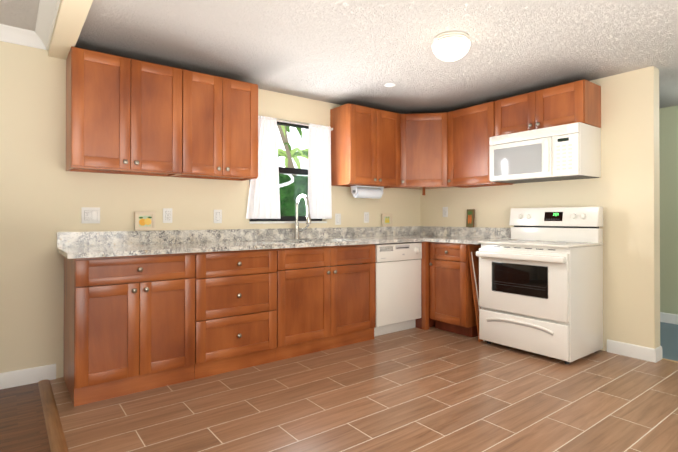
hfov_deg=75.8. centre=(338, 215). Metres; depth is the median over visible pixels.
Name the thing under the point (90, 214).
light switch
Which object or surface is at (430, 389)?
floor
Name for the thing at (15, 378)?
baseboard
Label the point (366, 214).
electrical outlet
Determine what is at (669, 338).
floor
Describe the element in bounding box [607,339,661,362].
baseboard
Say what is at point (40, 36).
crown molding
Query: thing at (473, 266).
wood panel
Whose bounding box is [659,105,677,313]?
wall
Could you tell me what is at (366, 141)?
upper cabinet
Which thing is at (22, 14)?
ceiling
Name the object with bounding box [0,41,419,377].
wall
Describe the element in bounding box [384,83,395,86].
recessed light
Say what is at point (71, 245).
countertop
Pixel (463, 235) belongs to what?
countertop
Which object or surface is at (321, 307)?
base cabinet
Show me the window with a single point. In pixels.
(289, 171)
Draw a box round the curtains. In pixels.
[246,115,332,218]
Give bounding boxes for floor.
[0,383,50,451]
[50,326,677,451]
[660,322,677,360]
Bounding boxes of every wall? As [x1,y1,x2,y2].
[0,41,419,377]
[420,66,653,350]
[653,66,659,348]
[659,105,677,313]
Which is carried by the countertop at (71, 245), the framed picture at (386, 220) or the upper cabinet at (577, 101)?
the framed picture at (386, 220)
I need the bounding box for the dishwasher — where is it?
[374,242,421,336]
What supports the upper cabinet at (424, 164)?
attached to the wall at (45, 196)
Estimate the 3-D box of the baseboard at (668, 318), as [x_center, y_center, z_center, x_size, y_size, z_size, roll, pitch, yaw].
[5.297,1.072,2.334,0.134,0.103,6.014,0,0,-37]
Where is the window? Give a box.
[249,121,326,223]
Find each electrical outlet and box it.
[163,208,171,222]
[214,210,221,222]
[335,213,340,224]
[364,212,368,222]
[443,207,447,216]
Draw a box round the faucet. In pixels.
[284,194,310,239]
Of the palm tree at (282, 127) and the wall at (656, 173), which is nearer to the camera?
the wall at (656, 173)
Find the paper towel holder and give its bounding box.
[350,185,383,198]
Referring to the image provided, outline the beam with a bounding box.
[48,0,92,59]
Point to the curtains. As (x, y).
(264, 198)
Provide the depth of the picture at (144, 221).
3.34 m
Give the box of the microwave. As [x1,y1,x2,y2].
[489,122,600,183]
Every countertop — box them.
[57,226,424,270]
[425,226,510,243]
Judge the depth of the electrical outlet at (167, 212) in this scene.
3.47 m
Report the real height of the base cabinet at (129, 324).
0.875 m
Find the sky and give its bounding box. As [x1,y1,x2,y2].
[277,127,308,175]
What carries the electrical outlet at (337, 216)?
attached to the wall at (45, 196)
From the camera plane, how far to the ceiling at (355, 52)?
2.94 m
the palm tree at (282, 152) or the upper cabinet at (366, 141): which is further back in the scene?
the palm tree at (282, 152)
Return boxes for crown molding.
[0,24,31,46]
[32,0,59,49]
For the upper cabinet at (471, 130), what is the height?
0.766 m
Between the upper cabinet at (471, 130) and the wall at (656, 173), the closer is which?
the wall at (656, 173)
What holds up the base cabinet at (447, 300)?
on the floor at (430, 389)
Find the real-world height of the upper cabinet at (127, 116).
0.766 m
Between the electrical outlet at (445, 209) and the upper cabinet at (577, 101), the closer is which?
the upper cabinet at (577, 101)
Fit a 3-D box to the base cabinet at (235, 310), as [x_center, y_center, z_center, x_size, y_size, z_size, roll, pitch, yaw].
[-0.911,0.693,3.411,0.633,0.875,0.640,0,0,-37]
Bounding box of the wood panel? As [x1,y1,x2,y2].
[468,245,484,341]
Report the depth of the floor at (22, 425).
2.38 m
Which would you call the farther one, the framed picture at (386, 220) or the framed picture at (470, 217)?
the framed picture at (386, 220)
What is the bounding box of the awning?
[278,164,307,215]
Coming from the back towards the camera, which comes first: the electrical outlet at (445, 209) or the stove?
the electrical outlet at (445, 209)
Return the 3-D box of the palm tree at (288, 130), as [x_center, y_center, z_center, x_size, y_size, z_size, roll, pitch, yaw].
[-1.761,-0.750,13.268,3.635,4.876,3.729,0,0,-37]
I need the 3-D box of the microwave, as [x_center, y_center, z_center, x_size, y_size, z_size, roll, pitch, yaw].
[1.788,-0.526,3.850,0.445,0.419,0.802,0,0,-37]
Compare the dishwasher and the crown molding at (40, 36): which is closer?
the crown molding at (40, 36)
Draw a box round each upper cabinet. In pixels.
[66,46,193,177]
[186,72,257,180]
[330,103,400,187]
[383,112,460,194]
[447,101,510,186]
[495,79,600,135]
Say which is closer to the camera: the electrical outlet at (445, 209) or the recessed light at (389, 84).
the recessed light at (389, 84)
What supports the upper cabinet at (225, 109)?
attached to the wall at (45, 196)
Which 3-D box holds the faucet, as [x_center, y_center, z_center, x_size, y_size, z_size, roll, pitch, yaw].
[-0.333,0.013,4.033,0.264,0.424,0.256,0,0,-37]
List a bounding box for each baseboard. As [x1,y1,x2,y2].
[0,364,55,389]
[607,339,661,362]
[660,312,677,324]
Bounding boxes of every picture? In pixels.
[134,211,155,230]
[381,214,392,226]
[466,209,474,226]
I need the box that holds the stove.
[476,207,602,363]
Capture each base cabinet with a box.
[64,253,194,406]
[194,249,276,379]
[276,244,375,360]
[415,242,480,336]
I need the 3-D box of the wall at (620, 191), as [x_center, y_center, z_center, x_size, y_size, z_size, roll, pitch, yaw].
[1.758,-0.165,4.356,0.120,2.600,2.390,0,0,-37]
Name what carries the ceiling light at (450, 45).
attached to the ceiling at (355, 52)
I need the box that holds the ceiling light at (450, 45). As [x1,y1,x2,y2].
[432,31,469,60]
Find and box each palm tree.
[277,125,302,174]
[278,142,307,168]
[285,126,302,174]
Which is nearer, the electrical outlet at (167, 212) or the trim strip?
the trim strip
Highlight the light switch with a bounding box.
[81,207,99,222]
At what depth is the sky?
14.75 m
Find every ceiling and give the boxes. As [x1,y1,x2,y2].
[0,0,39,30]
[75,0,677,113]
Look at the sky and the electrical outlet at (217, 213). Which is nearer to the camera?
the electrical outlet at (217, 213)
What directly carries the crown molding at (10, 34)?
attached to the wall at (45, 196)
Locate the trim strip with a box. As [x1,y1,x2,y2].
[38,379,68,451]
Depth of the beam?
2.53 m
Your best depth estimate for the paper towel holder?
4.47 m

